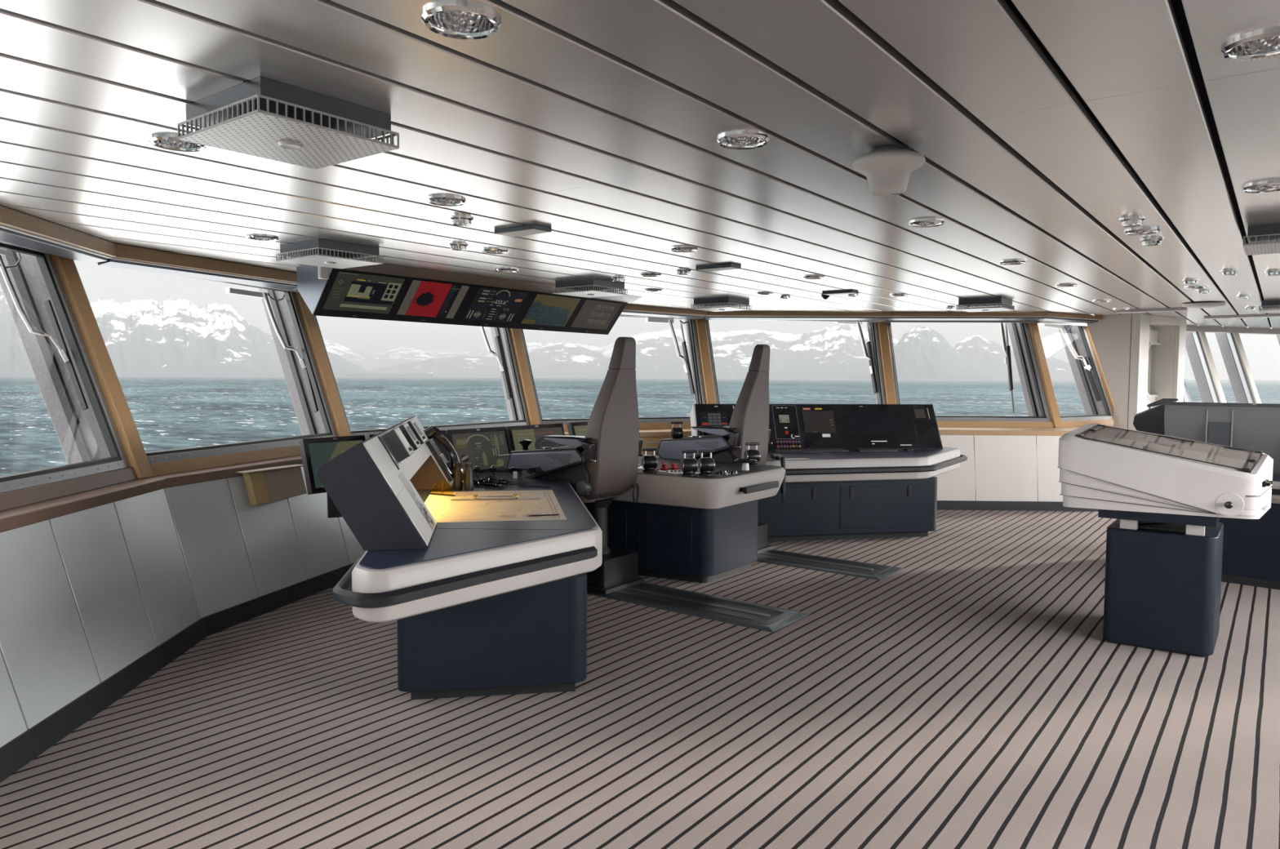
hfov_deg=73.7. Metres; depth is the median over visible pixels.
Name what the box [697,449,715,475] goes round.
lever
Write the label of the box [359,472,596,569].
countertop
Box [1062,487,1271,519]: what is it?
table edge
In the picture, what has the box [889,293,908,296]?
recessed light
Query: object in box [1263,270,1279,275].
spotlight
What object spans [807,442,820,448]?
microphone
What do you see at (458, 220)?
spotlight
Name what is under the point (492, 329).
trim
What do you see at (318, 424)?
trim
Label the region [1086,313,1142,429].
wall
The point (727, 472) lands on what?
panel
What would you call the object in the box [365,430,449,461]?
monitor
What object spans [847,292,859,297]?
spotlight
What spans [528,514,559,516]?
pencil
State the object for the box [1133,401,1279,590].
console
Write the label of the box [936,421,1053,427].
trim
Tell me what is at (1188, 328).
trim
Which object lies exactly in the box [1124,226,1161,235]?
recessed light
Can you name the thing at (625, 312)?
cove
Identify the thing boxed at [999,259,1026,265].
recessed light
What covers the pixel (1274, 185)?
recessed light
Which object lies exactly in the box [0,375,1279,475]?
sea
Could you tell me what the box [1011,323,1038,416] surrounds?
trim
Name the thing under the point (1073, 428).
trim
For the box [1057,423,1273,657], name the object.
console
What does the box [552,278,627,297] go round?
ceiling vent
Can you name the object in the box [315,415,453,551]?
hood
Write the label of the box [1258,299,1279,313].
ceiling vent
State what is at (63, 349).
windshield wiper
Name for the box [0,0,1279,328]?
ceiling
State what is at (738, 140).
recessed light
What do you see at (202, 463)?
trim
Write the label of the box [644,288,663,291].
recessed light
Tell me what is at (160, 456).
window
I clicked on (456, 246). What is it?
spotlight
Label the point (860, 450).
keyboard
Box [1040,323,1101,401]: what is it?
window wiper
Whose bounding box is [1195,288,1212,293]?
spotlight
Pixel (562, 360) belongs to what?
mountain ridge
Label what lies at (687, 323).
trim
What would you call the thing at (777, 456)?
microphone
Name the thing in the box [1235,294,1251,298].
spotlight
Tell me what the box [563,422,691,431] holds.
trim
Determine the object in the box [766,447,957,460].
countertop
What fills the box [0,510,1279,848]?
floor
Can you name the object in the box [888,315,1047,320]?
cove
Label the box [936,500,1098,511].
baseboard
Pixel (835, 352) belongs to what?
mountain ridge
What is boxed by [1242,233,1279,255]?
grille
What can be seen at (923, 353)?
mountain ridge
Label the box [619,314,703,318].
roller blind
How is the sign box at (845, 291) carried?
attached to the ceiling
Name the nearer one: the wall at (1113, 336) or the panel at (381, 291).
the panel at (381, 291)
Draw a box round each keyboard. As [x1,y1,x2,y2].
[771,448,819,453]
[812,448,848,452]
[853,448,897,452]
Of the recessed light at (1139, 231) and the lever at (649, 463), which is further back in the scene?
the lever at (649, 463)
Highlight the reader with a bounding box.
[507,465,543,482]
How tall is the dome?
0.162 m
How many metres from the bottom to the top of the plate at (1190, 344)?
1.550 m
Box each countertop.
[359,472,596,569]
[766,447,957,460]
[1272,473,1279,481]
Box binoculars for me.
[453,462,473,490]
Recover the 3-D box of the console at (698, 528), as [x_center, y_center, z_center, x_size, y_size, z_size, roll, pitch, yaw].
[0.120,0.732,7.331,2.120,0.907,1.520,3,4,37]
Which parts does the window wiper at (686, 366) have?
arm, guide rod, blade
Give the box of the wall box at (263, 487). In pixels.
[235,464,306,506]
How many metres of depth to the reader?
6.26 m
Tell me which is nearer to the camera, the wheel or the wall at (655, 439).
the wheel
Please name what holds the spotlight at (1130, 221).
attached to the ceiling
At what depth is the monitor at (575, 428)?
8.00 m
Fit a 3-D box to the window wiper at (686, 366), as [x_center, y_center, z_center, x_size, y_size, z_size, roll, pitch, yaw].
[0.458,-0.788,10.791,0.611,1.131,0.531,3,4,37]
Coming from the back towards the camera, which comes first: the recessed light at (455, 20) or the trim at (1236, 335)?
the trim at (1236, 335)
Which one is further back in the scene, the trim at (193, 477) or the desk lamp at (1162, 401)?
the desk lamp at (1162, 401)
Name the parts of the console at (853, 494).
cabinet door, sloping panel, panel glass, handrail, cabinet door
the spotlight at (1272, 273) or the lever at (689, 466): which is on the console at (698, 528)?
the lever at (689, 466)
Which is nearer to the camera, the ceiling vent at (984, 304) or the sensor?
the sensor
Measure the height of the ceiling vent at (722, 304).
0.110 m
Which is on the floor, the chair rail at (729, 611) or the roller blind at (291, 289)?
the chair rail at (729, 611)
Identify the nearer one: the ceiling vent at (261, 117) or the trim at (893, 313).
the ceiling vent at (261, 117)
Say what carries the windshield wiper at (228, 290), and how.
attached to the window at (160, 456)
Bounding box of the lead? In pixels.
[473,475,551,488]
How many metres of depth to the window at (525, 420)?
9.21 m
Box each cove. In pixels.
[0,223,111,263]
[97,257,297,289]
[621,309,705,319]
[705,311,890,320]
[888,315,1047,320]
[1036,315,1100,323]
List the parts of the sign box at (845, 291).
plate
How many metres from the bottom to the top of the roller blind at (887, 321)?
0.088 m
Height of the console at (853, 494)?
1.301 m
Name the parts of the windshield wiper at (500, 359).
arm, blade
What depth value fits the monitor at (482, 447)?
7.01 m
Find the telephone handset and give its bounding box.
[423,425,462,481]
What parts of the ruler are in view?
clear blade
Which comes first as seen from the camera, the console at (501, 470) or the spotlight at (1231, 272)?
the spotlight at (1231, 272)
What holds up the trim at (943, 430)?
attached to the wall at (997, 468)
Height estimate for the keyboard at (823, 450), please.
0.024 m
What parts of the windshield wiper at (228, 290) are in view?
arm, blade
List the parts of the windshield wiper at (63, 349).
arm, blade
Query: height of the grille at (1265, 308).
0.046 m
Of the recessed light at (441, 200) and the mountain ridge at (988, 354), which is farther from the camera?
the mountain ridge at (988, 354)
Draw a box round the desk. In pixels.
[315,415,602,699]
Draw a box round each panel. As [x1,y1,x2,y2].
[296,262,642,334]
[711,470,742,475]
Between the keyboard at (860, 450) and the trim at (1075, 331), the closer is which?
the keyboard at (860, 450)
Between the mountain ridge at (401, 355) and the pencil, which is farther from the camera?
the mountain ridge at (401, 355)
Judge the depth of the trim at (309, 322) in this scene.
7.36 m
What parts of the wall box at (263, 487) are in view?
panel, lid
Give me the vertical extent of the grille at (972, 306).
0.046 m
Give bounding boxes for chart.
[424,489,566,522]
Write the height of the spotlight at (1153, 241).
0.080 m
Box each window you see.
[0,242,130,493]
[72,259,337,463]
[314,315,529,438]
[520,315,706,425]
[705,320,886,404]
[887,322,1051,422]
[1060,325,1114,421]
[1183,331,1219,402]
[1226,333,1254,404]
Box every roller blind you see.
[0,240,56,255]
[233,282,299,293]
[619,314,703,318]
[703,315,884,322]
[884,319,1039,323]
[1035,320,1087,326]
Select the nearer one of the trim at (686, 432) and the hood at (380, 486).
the hood at (380, 486)
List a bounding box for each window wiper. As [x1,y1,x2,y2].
[645,317,697,404]
[835,321,879,404]
[999,322,1014,413]
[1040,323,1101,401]
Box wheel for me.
[733,458,757,470]
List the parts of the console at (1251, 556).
bracket rail, bracket rail, handrail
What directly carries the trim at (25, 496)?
attached to the wall at (86, 594)
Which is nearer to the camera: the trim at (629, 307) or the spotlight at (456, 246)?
the spotlight at (456, 246)
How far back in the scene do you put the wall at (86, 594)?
4.60 m
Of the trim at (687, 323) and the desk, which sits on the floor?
the desk
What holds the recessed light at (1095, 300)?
in the ceiling
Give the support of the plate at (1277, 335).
attached to the wall
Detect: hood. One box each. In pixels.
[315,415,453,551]
[1133,403,1164,435]
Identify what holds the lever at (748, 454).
on the console at (698, 528)
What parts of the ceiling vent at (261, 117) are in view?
perforated plate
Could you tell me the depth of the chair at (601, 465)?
6.31 m
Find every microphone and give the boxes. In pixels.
[770,453,785,506]
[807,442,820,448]
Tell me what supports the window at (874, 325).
in the wall
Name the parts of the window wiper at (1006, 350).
arm, guide rod, blade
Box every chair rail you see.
[586,582,810,632]
[755,549,904,580]
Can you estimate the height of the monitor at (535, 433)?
0.380 m
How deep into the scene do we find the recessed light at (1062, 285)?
7.27 m
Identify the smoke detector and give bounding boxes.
[821,294,830,299]
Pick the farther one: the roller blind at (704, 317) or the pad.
the roller blind at (704, 317)
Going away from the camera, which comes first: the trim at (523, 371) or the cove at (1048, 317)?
the trim at (523, 371)
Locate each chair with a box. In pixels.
[498,337,644,594]
[648,344,773,554]
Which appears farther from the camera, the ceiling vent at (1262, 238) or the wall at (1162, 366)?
the wall at (1162, 366)
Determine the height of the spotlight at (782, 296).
0.080 m
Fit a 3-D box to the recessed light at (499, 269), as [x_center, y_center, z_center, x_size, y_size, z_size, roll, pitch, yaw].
[-1.002,-1.205,6.430,0.176,0.095,0.176,3,4,37]
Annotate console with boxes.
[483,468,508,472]
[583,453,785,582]
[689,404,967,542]
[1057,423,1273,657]
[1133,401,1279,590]
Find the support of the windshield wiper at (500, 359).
attached to the window at (525, 420)
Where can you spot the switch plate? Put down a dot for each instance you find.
(678, 471)
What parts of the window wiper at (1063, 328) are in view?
arm, blade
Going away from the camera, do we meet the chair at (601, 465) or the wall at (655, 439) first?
the chair at (601, 465)
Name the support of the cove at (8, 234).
attached to the ceiling
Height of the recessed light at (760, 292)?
0.095 m
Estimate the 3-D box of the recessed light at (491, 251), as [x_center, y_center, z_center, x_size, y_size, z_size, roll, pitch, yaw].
[-0.926,-1.149,5.450,0.176,0.095,0.176,3,4,37]
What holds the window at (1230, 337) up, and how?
in the wall
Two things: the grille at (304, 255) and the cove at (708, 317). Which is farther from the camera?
the cove at (708, 317)
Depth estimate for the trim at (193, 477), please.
5.65 m
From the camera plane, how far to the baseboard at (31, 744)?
4.40 m
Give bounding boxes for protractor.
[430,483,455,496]
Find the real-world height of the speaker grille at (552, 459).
0.082 m
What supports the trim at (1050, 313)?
attached to the wall at (1113, 336)
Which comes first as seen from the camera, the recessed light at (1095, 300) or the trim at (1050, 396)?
the recessed light at (1095, 300)
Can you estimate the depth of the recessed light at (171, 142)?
2.99 m
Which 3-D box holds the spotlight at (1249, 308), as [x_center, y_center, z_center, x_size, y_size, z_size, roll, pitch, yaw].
[6.769,-1.313,9.446,0.124,0.080,0.124,3,4,37]
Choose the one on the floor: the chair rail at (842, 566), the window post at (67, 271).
the chair rail at (842, 566)
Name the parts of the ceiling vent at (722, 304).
perforated plate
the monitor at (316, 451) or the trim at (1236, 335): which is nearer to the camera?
the monitor at (316, 451)
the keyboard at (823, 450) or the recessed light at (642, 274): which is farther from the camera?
the keyboard at (823, 450)
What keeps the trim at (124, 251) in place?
attached to the ceiling
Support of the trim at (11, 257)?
attached to the wall at (86, 594)
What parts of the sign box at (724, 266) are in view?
plate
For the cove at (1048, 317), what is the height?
0.095 m
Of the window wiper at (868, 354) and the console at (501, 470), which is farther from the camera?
the window wiper at (868, 354)
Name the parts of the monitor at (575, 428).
bezel glass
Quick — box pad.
[784,457,809,459]
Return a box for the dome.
[852,145,925,196]
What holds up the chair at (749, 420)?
on the chair rail at (842, 566)
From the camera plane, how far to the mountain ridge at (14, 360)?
4457.32 m
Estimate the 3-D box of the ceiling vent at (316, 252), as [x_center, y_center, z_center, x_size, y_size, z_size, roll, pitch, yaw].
[-1.935,-1.058,5.326,0.456,0.110,0.456,3,4,37]
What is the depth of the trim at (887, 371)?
11.20 m
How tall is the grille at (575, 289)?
0.046 m
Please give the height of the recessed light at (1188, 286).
0.095 m
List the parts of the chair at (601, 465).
control knob, pivot knob, seat, backrest, sledge plate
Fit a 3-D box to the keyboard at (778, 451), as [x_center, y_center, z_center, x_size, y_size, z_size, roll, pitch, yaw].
[1.608,0.276,8.831,0.454,0.024,0.442,3,4,37]
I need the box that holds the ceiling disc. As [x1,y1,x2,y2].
[1181,302,1226,308]
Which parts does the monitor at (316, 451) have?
bezel glass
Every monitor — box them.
[298,435,365,518]
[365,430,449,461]
[445,426,511,472]
[506,422,565,451]
[566,421,588,435]
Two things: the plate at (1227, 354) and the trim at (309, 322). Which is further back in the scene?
the plate at (1227, 354)
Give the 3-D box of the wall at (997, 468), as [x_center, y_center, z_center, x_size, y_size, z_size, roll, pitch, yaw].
[4.426,0.567,10.389,1.947,0.935,1.415,3,4,37]
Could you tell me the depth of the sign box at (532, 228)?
4.60 m
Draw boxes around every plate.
[657,469,698,474]
[1185,331,1213,402]
[1214,325,1248,403]
[1275,334,1279,345]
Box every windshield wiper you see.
[0,248,88,410]
[225,287,318,412]
[480,326,511,399]
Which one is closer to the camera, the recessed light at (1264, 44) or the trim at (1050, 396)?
the recessed light at (1264, 44)
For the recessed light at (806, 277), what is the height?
0.095 m
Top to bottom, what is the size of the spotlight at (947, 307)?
0.080 m
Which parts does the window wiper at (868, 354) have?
arm, blade, guide rod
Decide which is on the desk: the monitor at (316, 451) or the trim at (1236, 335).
the monitor at (316, 451)
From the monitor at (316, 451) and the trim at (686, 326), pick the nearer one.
the monitor at (316, 451)
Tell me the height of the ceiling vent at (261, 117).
0.110 m
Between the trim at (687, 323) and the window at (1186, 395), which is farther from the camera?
the window at (1186, 395)
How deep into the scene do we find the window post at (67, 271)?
5.13 m
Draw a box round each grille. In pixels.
[275,247,383,263]
[546,453,571,464]
[552,284,627,294]
[691,302,751,310]
[695,441,718,449]
[955,302,1014,310]
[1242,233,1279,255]
[1258,305,1279,313]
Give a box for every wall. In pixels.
[0,466,365,747]
[639,436,687,455]
[933,435,1062,502]
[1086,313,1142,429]
[1113,313,1186,430]
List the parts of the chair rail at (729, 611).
plate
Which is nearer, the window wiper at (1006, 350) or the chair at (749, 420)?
the chair at (749, 420)
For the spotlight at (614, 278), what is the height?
0.080 m
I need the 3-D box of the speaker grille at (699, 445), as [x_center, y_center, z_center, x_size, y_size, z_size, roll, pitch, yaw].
[0.594,0.183,7.576,0.243,0.082,0.001,3,4,37]
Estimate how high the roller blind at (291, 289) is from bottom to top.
0.093 m
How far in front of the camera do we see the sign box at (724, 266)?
6.14 m
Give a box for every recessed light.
[148,134,206,151]
[245,234,278,241]
[421,1,501,39]
[426,195,466,206]
[480,248,509,253]
[495,267,519,271]
[639,272,662,276]
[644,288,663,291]
[670,245,697,252]
[716,131,769,149]
[755,291,773,294]
[802,275,825,279]
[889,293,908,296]
[908,218,945,227]
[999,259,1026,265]
[1055,283,1078,287]
[1092,299,1111,302]
[1112,307,1129,310]
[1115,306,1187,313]
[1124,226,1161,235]
[1183,285,1208,288]
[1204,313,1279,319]
[1220,27,1279,61]
[1241,180,1279,192]
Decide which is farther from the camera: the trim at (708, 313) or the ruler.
the trim at (708, 313)
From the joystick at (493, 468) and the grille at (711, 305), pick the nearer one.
the joystick at (493, 468)
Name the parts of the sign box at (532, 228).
plate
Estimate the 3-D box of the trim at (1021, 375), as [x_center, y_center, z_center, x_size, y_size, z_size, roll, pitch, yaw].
[5.214,-0.722,11.419,0.800,1.600,0.633,3,4,37]
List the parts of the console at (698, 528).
cabinet door, cabinet door, emergency button, emergency button, handrail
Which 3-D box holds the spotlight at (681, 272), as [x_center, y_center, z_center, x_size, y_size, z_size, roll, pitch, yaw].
[0.329,-1.176,6.442,0.124,0.080,0.124,3,4,37]
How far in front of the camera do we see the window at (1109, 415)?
11.83 m
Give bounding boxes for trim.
[0,205,115,257]
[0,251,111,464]
[0,466,137,511]
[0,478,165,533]
[5,249,93,462]
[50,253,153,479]
[115,243,297,283]
[146,454,302,488]
[149,444,301,475]
[258,288,325,435]
[293,292,350,436]
[490,327,521,420]
[494,327,518,420]
[509,328,540,425]
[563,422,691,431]
[564,428,691,437]
[623,304,706,315]
[684,319,695,403]
[685,319,699,404]
[695,318,715,404]
[706,311,891,315]
[869,322,879,404]
[877,322,896,404]
[891,311,1048,315]
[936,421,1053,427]
[937,426,1074,435]
[1007,323,1041,416]
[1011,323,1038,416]
[1027,322,1062,427]
[1048,311,1102,319]
[1058,324,1106,415]
[1061,419,1113,427]
[1063,425,1113,429]
[1065,324,1097,414]
[1084,326,1114,416]
[1155,325,1279,334]
[1197,330,1226,402]
[1231,332,1261,404]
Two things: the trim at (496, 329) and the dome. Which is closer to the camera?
the dome
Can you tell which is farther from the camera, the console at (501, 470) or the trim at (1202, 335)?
the trim at (1202, 335)
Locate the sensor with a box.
[317,266,328,279]
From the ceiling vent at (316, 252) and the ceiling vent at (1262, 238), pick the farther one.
the ceiling vent at (316, 252)
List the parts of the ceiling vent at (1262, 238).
perforated plate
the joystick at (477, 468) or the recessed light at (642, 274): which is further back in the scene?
the recessed light at (642, 274)
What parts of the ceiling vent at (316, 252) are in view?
perforated plate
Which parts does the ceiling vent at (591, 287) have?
perforated plate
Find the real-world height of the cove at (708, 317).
0.100 m
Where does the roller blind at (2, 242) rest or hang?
attached to the window at (118, 460)
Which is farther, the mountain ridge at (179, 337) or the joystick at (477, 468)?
the mountain ridge at (179, 337)
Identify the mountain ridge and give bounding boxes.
[0,291,35,376]
[89,298,372,377]
[322,328,794,370]
[368,343,609,377]
[606,324,899,379]
[893,325,991,380]
[954,334,1075,380]
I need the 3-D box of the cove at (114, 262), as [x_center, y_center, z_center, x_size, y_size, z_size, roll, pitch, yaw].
[-3.036,-1.095,6.045,0.611,0.130,1.590,3,4,37]
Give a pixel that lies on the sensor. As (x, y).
(323, 272)
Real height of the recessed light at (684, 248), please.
0.095 m
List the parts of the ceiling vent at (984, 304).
perforated plate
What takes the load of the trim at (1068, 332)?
attached to the trim at (1075, 331)
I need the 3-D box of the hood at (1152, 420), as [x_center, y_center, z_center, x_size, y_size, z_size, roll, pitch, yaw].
[4.445,0.051,7.438,0.261,0.496,0.583,3,4,37]
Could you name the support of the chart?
on the desk
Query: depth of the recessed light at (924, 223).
4.41 m
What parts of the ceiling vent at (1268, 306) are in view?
perforated plate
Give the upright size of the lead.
0.064 m
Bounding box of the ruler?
[450,493,541,500]
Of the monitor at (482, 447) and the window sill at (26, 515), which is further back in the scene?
the monitor at (482, 447)
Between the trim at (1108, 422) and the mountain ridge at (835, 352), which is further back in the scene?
the mountain ridge at (835, 352)
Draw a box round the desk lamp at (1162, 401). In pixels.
[1146,398,1177,408]
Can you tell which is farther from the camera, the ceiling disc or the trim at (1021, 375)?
the trim at (1021, 375)
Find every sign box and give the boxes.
[494,223,551,236]
[695,263,741,271]
[822,289,857,295]
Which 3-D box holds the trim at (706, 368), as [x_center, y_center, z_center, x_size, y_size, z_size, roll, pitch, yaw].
[0.838,-0.685,10.705,0.535,1.428,0.419,3,4,37]
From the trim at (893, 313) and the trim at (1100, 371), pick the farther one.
the trim at (1100, 371)
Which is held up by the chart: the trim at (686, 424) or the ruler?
the ruler
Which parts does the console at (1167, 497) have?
carrier plate, lid, glass, hinge knob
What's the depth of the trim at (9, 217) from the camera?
4.54 m
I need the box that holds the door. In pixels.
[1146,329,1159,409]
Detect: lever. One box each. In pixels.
[641,448,657,471]
[680,449,697,475]
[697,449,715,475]
[743,442,760,466]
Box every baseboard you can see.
[0,562,354,782]
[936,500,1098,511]
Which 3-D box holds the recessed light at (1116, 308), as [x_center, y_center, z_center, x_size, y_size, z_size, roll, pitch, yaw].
[5.505,-1.361,9.756,0.176,0.095,0.176,3,4,37]
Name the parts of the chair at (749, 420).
control lever, backrest, sledge plate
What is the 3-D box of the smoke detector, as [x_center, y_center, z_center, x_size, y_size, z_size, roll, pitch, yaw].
[1.805,-1.241,8.300,0.089,0.046,0.090,3,4,37]
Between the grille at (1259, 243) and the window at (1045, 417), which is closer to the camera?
the grille at (1259, 243)
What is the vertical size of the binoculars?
0.186 m
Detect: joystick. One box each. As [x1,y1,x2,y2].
[473,465,480,481]
[489,465,497,480]
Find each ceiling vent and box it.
[177,75,399,168]
[275,238,383,268]
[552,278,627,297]
[691,297,751,311]
[955,297,1014,311]
[1242,222,1279,255]
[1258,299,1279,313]
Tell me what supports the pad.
on the console at (853, 494)
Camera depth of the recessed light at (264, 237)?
4.99 m
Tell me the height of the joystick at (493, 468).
0.120 m
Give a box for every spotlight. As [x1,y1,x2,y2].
[448,215,473,226]
[448,242,468,250]
[610,276,625,281]
[675,269,691,275]
[778,293,791,298]
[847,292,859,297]
[944,306,955,309]
[1118,217,1146,226]
[1139,237,1164,245]
[1182,279,1199,284]
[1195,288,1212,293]
[1219,269,1239,275]
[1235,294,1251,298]
[1244,306,1257,310]
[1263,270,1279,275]
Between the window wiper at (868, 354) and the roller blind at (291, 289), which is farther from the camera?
the window wiper at (868, 354)
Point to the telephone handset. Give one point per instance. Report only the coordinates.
(432, 433)

